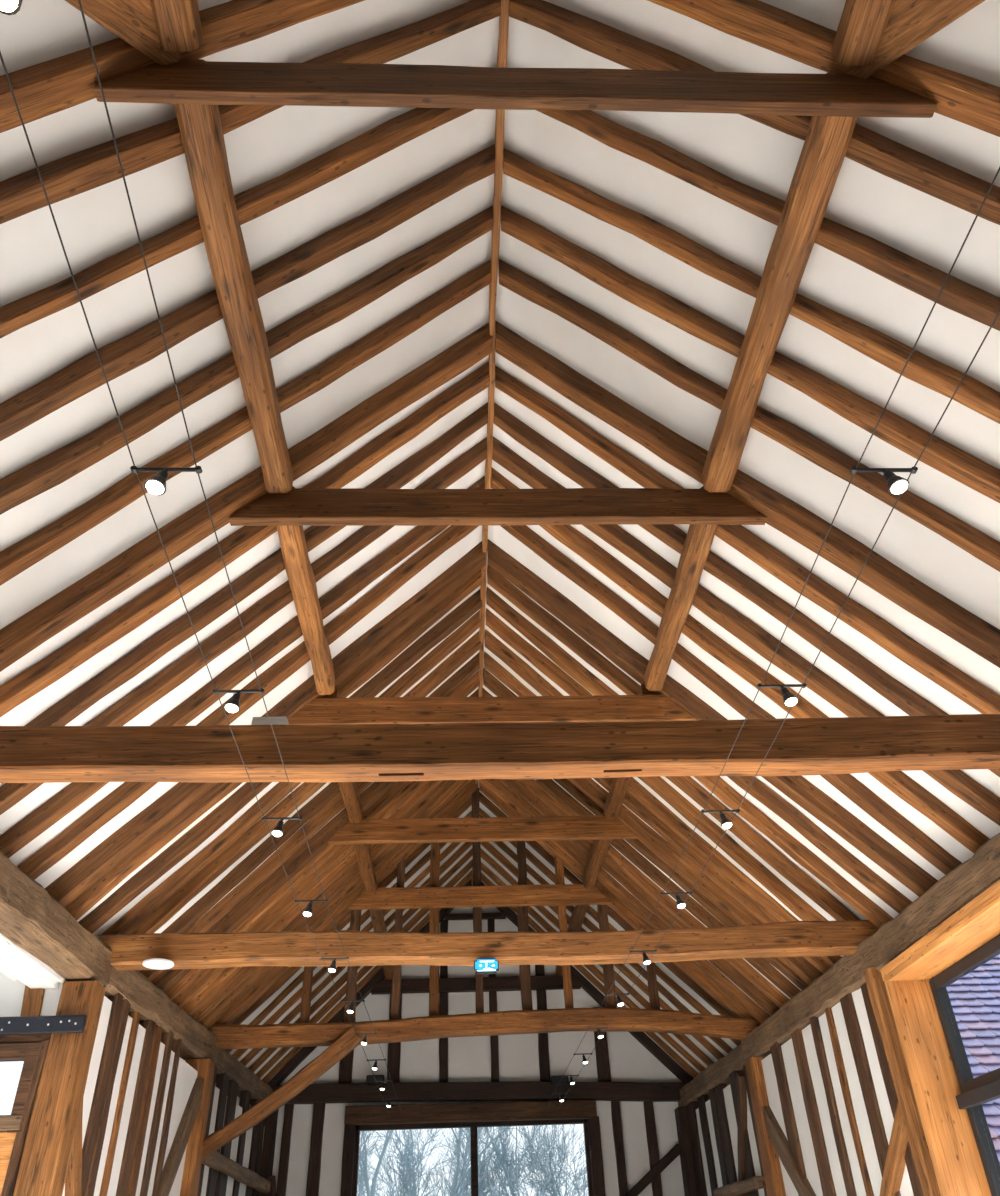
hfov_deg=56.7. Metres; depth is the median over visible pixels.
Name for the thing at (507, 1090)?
tie beam
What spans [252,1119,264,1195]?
stud
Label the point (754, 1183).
wall rail
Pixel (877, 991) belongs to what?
post
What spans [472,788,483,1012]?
strut
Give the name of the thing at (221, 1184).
stud
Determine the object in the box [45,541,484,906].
rafter
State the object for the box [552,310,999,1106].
cable
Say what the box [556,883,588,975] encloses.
purlin
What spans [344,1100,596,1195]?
window
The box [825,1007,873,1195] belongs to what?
stud
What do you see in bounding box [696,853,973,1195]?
wall
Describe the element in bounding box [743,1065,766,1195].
stud
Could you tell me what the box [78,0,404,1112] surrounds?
cable
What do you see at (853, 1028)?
stud
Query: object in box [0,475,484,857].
rafter
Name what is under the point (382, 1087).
spotlight
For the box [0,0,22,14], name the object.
spotlight
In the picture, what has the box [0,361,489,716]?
rafter
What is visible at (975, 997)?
tiled roof wing
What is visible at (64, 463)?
rafter
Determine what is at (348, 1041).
knee brace
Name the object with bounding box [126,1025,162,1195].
stud
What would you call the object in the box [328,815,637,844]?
beam
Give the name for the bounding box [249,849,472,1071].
rafter
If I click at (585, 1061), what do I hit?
spotlight
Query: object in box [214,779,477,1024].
rafter
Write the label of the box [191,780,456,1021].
rafter
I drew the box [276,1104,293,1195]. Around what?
stud
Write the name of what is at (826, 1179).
stud
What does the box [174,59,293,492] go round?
purlin
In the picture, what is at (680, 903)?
spotlight
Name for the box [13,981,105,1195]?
wall post
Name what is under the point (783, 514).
rafter
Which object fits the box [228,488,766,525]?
beam
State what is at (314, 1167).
stud
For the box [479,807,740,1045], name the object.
rafter
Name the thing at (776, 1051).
stud
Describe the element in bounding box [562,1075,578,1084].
spotlight
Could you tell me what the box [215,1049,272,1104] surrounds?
wall plate
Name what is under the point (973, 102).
rafter
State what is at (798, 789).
rafter
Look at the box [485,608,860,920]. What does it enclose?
rafter
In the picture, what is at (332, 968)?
spotlight
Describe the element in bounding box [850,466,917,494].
spotlight
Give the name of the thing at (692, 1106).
stud
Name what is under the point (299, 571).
purlin
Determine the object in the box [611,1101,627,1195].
stud
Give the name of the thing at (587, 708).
beam
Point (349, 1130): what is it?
stud
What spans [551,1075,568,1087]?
floodlight
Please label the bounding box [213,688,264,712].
spotlight
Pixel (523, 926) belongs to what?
strut
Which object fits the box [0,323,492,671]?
rafter
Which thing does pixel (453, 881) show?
rafter
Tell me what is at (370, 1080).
floodlight
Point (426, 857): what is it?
rafter
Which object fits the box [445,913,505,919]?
rail
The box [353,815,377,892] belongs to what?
purlin
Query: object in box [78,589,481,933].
rafter
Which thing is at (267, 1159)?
post
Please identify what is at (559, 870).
strut
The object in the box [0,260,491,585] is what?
rafter
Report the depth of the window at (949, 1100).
6.63 m
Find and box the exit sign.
[474,958,498,973]
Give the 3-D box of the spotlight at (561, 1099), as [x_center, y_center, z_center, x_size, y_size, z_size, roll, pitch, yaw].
[0.767,6.356,11.797,0.204,0.105,0.061,0,-37,-3]
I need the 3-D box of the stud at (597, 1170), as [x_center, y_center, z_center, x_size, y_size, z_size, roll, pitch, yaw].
[1.470,9.297,13.049,0.184,3.500,0.125,0,-37,-3]
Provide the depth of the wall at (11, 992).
7.17 m
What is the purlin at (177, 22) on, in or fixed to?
attached to the rafter at (46, 88)
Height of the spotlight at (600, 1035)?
0.105 m
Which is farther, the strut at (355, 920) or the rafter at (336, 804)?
the strut at (355, 920)
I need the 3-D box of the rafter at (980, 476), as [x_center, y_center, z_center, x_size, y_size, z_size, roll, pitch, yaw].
[1.814,-1.157,5.148,3.510,3.526,0.115,-1,-37,-2]
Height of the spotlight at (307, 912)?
0.105 m
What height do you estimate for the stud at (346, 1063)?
1.000 m
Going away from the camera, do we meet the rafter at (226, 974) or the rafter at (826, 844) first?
the rafter at (826, 844)
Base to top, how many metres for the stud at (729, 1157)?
3.557 m
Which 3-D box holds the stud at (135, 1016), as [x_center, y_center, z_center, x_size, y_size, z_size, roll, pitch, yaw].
[-3.188,5.095,7.188,0.088,3.578,0.142,0,-37,-3]
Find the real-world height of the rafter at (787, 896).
3.524 m
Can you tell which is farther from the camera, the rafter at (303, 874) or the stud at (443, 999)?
the stud at (443, 999)
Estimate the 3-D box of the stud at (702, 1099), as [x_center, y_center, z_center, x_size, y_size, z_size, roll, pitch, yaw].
[2.932,8.492,12.105,0.093,3.576,0.367,0,-37,-3]
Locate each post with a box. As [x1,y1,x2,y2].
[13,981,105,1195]
[180,1059,214,1195]
[258,1109,277,1195]
[674,1107,697,1195]
[745,1057,785,1195]
[864,967,940,1195]
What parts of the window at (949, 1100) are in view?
frame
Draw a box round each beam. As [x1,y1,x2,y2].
[0,714,999,782]
[94,60,936,117]
[98,920,878,970]
[208,1008,756,1048]
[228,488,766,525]
[272,1081,686,1103]
[288,695,695,723]
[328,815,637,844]
[348,884,611,909]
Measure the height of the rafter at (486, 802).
3.466 m
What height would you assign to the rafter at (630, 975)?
3.464 m
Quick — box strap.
[0,1015,86,1034]
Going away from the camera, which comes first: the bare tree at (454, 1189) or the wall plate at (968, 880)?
the wall plate at (968, 880)
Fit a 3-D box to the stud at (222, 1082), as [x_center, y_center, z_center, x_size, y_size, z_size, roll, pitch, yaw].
[-3.314,7.293,10.234,0.092,3.680,0.371,0,-37,-3]
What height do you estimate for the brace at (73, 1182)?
1.346 m
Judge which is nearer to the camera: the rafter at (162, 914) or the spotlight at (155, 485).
the spotlight at (155, 485)
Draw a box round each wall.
[0,938,264,1195]
[0,972,62,1016]
[272,907,684,1195]
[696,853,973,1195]
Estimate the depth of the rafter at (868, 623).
6.10 m
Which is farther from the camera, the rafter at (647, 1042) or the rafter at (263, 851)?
the rafter at (647, 1042)
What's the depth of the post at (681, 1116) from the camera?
13.64 m
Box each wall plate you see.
[0,851,112,985]
[104,966,217,1062]
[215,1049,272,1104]
[678,1044,745,1106]
[740,951,865,1060]
[857,833,999,972]
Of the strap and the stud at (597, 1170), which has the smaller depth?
the strap
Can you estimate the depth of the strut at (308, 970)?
11.08 m
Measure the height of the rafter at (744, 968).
3.498 m
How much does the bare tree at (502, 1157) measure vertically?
6.199 m
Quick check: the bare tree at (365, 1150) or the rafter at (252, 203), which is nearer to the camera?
the rafter at (252, 203)
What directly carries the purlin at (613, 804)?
attached to the rafter at (798, 789)
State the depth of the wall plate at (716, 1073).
12.32 m
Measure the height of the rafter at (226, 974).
3.509 m
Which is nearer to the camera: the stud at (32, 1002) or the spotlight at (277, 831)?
the spotlight at (277, 831)
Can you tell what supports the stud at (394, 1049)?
on the tie beam at (507, 1090)
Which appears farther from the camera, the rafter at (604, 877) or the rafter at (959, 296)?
the rafter at (604, 877)
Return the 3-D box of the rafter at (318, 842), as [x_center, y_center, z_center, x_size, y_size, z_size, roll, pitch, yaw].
[-1.929,2.526,9.976,3.502,3.576,0.158,-2,-37,-1]
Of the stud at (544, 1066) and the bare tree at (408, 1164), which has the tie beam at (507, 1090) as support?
the stud at (544, 1066)
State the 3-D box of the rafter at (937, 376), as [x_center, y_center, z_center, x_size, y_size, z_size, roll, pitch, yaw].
[1.814,-1.405,4.827,3.484,3.487,0.105,-1,-37,-2]
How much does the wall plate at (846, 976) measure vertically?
0.326 m
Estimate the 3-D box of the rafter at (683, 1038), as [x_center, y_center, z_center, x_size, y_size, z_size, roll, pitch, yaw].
[1.422,5.395,14.006,3.477,3.478,0.129,0,-37,-3]
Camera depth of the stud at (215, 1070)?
10.46 m
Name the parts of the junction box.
lid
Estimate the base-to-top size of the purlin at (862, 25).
0.175 m
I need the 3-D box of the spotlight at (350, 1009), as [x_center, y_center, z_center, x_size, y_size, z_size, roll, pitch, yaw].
[-1.226,3.385,7.677,0.204,0.105,0.061,0,-37,-3]
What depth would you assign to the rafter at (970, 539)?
5.51 m
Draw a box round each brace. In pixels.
[65,0,182,64]
[65,1086,83,1195]
[156,1078,203,1195]
[202,1027,360,1158]
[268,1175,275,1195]
[624,1143,681,1195]
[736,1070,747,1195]
[763,1106,815,1195]
[833,0,984,77]
[880,1102,907,1195]
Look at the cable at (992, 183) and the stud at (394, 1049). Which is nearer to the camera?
the cable at (992, 183)
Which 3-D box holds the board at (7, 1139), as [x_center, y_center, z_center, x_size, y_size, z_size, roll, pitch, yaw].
[-3.494,4.802,5.858,0.237,2.485,0.040,0,-37,-3]
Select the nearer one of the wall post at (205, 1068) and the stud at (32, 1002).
the stud at (32, 1002)
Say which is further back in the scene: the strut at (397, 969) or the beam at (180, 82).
the strut at (397, 969)
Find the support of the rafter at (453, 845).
attached to the ceiling
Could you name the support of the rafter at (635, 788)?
attached to the ceiling
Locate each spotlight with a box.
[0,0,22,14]
[130,466,202,495]
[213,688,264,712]
[262,816,302,836]
[294,899,327,916]
[321,957,348,971]
[340,1000,364,1012]
[355,1033,376,1044]
[367,1059,385,1069]
[375,1080,392,1089]
[382,1098,397,1106]
[552,1093,567,1101]
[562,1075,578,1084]
[573,1053,592,1063]
[587,1027,608,1037]
[605,993,628,1005]
[629,950,656,964]
[660,891,692,908]
[701,809,739,828]
[757,683,806,705]
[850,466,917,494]
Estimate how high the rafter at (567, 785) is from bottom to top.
3.527 m
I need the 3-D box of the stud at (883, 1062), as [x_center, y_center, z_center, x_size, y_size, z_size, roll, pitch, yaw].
[3.156,4.627,6.803,0.091,3.459,0.210,0,-37,-3]
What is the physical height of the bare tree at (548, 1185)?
5.579 m
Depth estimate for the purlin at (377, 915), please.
12.77 m
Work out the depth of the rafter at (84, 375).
4.76 m
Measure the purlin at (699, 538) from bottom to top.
0.181 m
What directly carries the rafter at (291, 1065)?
attached to the ceiling
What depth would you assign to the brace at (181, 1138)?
9.34 m
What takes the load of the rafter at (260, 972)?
attached to the ceiling
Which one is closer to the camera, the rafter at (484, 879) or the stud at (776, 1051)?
the stud at (776, 1051)
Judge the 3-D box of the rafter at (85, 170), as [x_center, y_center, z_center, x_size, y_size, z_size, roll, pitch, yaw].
[-1.689,-1.885,3.971,3.509,3.530,0.123,0,-37,-3]
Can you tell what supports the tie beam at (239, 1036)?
on the wall plate at (846, 976)
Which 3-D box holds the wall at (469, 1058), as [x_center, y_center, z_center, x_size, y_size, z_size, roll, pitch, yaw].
[-0.334,7.857,14.217,7.000,7.320,0.200,0,-37,-3]
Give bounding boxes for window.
[0,1033,50,1195]
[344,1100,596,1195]
[880,880,999,1195]
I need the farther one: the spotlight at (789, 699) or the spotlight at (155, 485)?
the spotlight at (789, 699)
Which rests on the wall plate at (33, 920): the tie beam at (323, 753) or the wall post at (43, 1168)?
the tie beam at (323, 753)
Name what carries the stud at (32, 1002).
attached to the wall at (11, 992)
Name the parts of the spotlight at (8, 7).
bulb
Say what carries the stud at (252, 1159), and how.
on the floor
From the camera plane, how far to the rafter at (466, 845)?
13.16 m
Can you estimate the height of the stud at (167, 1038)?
3.609 m
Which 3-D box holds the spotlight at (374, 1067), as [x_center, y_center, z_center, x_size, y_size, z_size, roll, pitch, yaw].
[-1.296,4.876,9.687,0.204,0.105,0.061,0,-37,-3]
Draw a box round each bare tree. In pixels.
[357,1128,461,1195]
[357,1130,393,1195]
[405,1126,520,1195]
[437,1125,587,1195]
[484,1124,587,1195]
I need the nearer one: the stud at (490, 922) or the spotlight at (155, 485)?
the spotlight at (155, 485)
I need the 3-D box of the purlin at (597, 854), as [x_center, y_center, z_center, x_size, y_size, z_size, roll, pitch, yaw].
[1.181,3.051,11.088,0.186,0.180,2.190,0,-36,-3]
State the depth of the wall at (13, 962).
8.03 m
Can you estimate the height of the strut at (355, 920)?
1.454 m
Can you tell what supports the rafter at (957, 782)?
attached to the ceiling
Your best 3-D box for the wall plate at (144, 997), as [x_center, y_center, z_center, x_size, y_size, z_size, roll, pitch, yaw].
[-3.364,4.138,9.149,0.362,0.325,3.952,0,-35,-3]
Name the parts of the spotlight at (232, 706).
bulb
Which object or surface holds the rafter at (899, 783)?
attached to the ceiling
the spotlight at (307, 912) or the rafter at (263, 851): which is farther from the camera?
the rafter at (263, 851)
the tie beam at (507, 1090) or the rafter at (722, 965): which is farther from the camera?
the tie beam at (507, 1090)
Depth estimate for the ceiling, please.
5.29 m
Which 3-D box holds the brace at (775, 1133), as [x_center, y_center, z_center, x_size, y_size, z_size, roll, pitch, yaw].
[3.010,5.839,9.262,0.104,1.616,1.749,0,-37,-3]
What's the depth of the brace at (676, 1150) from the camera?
13.54 m
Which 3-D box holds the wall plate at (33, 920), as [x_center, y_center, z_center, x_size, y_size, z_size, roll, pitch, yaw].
[-3.206,1.469,5.342,0.356,0.328,5.352,0,-35,-3]
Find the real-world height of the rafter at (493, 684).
3.511 m
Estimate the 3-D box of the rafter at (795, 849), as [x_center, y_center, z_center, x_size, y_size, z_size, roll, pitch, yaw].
[1.644,1.396,8.629,3.487,3.495,0.156,3,-37,-7]
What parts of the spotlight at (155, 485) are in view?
bulb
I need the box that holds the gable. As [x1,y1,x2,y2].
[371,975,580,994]
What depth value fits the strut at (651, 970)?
11.27 m
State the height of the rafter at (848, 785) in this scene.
3.503 m
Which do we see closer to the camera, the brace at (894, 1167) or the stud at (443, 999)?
the brace at (894, 1167)
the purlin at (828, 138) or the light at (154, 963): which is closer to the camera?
the purlin at (828, 138)
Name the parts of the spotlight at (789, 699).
bulb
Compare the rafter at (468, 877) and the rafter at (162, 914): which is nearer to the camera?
the rafter at (162, 914)
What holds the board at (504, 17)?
attached to the ceiling
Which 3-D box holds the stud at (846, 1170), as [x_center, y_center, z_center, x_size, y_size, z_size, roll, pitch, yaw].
[3.107,5.443,7.923,0.098,3.485,0.179,0,-37,-3]
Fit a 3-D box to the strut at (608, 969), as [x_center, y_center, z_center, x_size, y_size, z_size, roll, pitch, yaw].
[1.324,4.415,11.528,0.134,1.482,0.100,0,-37,-3]
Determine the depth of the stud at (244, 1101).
12.09 m
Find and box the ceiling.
[0,0,999,1082]
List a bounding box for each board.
[0,1132,16,1195]
[472,0,509,885]
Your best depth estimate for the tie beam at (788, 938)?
7.70 m
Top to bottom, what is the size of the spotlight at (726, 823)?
0.105 m
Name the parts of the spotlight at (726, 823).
bulb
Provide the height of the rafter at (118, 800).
3.506 m
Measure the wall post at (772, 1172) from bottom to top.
3.490 m
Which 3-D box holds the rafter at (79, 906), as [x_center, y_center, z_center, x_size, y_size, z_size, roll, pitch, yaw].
[-1.860,1.160,8.085,3.512,3.542,0.164,-2,-37,0]
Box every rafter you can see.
[0,0,364,132]
[0,0,500,223]
[0,108,474,337]
[0,144,495,440]
[0,206,492,514]
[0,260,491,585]
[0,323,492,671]
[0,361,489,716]
[0,437,486,814]
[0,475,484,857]
[17,525,479,879]
[25,402,487,725]
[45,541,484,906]
[65,569,482,920]
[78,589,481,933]
[101,610,481,934]
[127,631,481,933]
[138,653,479,971]
[140,670,479,981]
[151,689,478,992]
[165,781,411,1000]
[173,781,426,1007]
[181,780,442,1014]
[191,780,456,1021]
[200,780,470,1028]
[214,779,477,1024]
[223,811,471,1052]
[231,797,471,1024]
[232,842,460,1059]
[240,842,471,1065]
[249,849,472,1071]
[251,879,471,1105]
[256,859,472,1077]
[262,870,471,1082]
[479,779,759,1025]
[479,791,732,1015]
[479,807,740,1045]
[480,842,723,1059]
[481,849,714,1065]
[481,862,705,1071]
[481,873,698,1077]
[481,881,693,1083]
[482,688,822,984]
[483,668,830,973]
[484,651,841,965]
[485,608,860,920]
[485,629,827,920]
[486,587,893,927]
[486,779,770,1023]
[487,539,937,896]
[487,565,911,913]
[491,468,989,853]
[492,436,999,825]
[493,402,999,776]
[494,841,731,1053]
[495,320,999,667]
[495,365,999,713]
[498,259,999,571]
[500,525,961,874]
[501,205,999,502]
[501,779,779,1015]
[503,149,999,423]
[509,0,999,224]
[517,779,789,1007]
[535,779,800,997]
[536,110,999,330]
[553,779,808,989]
[648,0,999,136]
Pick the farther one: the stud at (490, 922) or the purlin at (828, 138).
the stud at (490, 922)
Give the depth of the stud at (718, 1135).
12.19 m
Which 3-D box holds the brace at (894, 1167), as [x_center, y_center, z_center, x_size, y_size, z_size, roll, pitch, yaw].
[3.087,4.435,7.236,0.094,0.921,1.273,0,-37,-3]
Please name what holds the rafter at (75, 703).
attached to the ceiling
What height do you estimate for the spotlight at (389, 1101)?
0.105 m
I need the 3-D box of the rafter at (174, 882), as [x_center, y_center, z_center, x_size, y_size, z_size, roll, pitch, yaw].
[-1.886,1.633,8.699,3.517,3.521,0.131,-3,-37,1]
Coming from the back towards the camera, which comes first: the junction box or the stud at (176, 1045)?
the stud at (176, 1045)
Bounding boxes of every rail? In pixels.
[202,1151,270,1192]
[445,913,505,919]
[714,1176,765,1195]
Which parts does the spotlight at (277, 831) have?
bulb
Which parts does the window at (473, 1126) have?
window header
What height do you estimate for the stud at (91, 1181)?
3.567 m
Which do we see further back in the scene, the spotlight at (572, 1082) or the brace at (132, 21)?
the spotlight at (572, 1082)
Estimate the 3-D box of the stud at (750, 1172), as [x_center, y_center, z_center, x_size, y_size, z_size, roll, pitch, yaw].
[2.997,7.346,10.533,0.093,3.541,0.382,0,-37,-3]
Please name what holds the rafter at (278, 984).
attached to the ceiling
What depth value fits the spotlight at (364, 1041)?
8.69 m
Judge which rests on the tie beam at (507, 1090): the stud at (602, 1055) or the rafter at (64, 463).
the stud at (602, 1055)
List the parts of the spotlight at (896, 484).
bulb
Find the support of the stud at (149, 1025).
on the floor
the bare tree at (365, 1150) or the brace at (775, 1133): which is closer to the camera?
the brace at (775, 1133)
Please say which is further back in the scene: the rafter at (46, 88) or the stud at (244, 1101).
the stud at (244, 1101)
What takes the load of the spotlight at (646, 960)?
attached to the cable at (999, 310)
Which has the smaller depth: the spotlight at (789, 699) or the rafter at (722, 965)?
the spotlight at (789, 699)
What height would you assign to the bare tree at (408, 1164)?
6.836 m
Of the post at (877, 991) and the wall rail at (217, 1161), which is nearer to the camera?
the post at (877, 991)
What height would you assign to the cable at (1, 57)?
0.254 m
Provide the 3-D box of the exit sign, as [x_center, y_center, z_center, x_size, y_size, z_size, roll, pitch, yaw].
[-0.111,2.999,7.551,0.200,0.110,0.060,0,-37,-3]
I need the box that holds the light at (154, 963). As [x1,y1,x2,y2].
[142,958,173,969]
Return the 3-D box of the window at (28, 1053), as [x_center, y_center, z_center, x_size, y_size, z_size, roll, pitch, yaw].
[-4.889,4.519,6.013,3.172,3.217,0.133,0,-37,-3]
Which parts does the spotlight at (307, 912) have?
bulb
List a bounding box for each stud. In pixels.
[20,985,44,1015]
[81,992,123,1195]
[84,999,130,1195]
[99,1011,140,1195]
[116,1020,155,1195]
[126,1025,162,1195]
[140,1031,173,1195]
[152,1038,181,1195]
[197,1065,216,1195]
[206,1073,229,1195]
[215,1079,237,1195]
[232,1090,250,1195]
[245,1098,260,1195]
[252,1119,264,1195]
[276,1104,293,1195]
[306,1103,325,1195]
[338,1018,355,1082]
[340,1125,355,1195]
[387,993,401,1082]
[439,920,447,1081]
[487,919,498,1081]
[535,965,550,1080]
[588,1116,605,1195]
[592,1007,610,1081]
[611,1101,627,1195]
[643,1101,662,1195]
[686,1101,707,1195]
[697,1095,717,1195]
[709,1088,728,1185]
[715,1083,737,1183]
[729,1070,758,1195]
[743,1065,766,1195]
[770,1042,806,1194]
[791,1028,836,1195]
[809,1016,856,1195]
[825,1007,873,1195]
[840,993,900,1195]
[860,982,923,1195]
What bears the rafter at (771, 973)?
attached to the ceiling
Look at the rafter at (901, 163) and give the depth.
4.29 m
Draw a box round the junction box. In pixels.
[251,717,288,724]
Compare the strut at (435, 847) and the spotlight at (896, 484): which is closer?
the spotlight at (896, 484)
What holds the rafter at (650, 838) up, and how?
attached to the ceiling
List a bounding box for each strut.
[300,966,313,1022]
[344,910,360,1021]
[390,858,404,1019]
[429,843,439,1015]
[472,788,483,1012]
[516,841,532,1009]
[554,856,573,1007]
[597,905,616,1007]
[646,962,659,1008]
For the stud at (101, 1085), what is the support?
on the floor
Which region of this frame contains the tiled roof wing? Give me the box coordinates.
[946,954,999,1162]
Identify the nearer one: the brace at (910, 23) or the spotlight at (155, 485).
the spotlight at (155, 485)
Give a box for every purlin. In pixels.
[150,0,202,51]
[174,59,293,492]
[277,486,334,694]
[322,686,362,822]
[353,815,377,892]
[370,887,392,979]
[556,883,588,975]
[582,811,611,888]
[604,683,657,818]
[644,486,716,690]
[702,72,856,491]
[831,0,894,65]
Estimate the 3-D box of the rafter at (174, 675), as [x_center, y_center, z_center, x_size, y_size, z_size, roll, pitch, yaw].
[-1.799,0.125,6.685,3.501,3.515,0.130,-1,-37,-2]
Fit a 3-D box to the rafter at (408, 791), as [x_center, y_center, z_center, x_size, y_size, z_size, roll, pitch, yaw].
[-1.962,3.008,10.567,3.503,3.522,0.140,-2,-37,-1]
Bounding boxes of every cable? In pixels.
[0,51,394,1113]
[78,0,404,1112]
[538,167,999,1108]
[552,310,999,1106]
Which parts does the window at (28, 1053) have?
sill rail, wing rail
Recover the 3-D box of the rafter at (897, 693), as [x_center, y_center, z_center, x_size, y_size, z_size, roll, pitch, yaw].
[1.736,-0.115,6.587,3.482,3.510,0.126,1,-37,-5]
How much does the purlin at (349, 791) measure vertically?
0.186 m
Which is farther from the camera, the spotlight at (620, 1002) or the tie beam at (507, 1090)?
the tie beam at (507, 1090)
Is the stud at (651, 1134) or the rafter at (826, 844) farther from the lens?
the stud at (651, 1134)
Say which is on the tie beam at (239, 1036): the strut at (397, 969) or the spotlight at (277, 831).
the strut at (397, 969)
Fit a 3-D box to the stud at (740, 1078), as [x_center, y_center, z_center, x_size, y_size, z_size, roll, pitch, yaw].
[2.928,6.756,11.126,0.109,1.792,1.232,0,-37,-3]
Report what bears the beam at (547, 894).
attached to the rafter at (499, 799)
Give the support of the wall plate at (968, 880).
attached to the wall at (789, 1058)
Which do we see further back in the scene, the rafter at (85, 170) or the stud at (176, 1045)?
the stud at (176, 1045)
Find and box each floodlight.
[366,1075,383,1086]
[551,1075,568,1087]
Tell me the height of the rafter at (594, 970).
3.464 m
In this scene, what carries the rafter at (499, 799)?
attached to the ceiling
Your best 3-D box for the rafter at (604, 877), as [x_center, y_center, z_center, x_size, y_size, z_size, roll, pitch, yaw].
[1.539,3.672,11.648,3.515,3.532,0.145,1,-37,-4]
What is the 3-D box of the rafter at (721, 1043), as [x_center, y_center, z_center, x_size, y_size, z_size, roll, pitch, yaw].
[1.456,4.783,13.186,3.476,3.473,0.102,0,-37,-3]

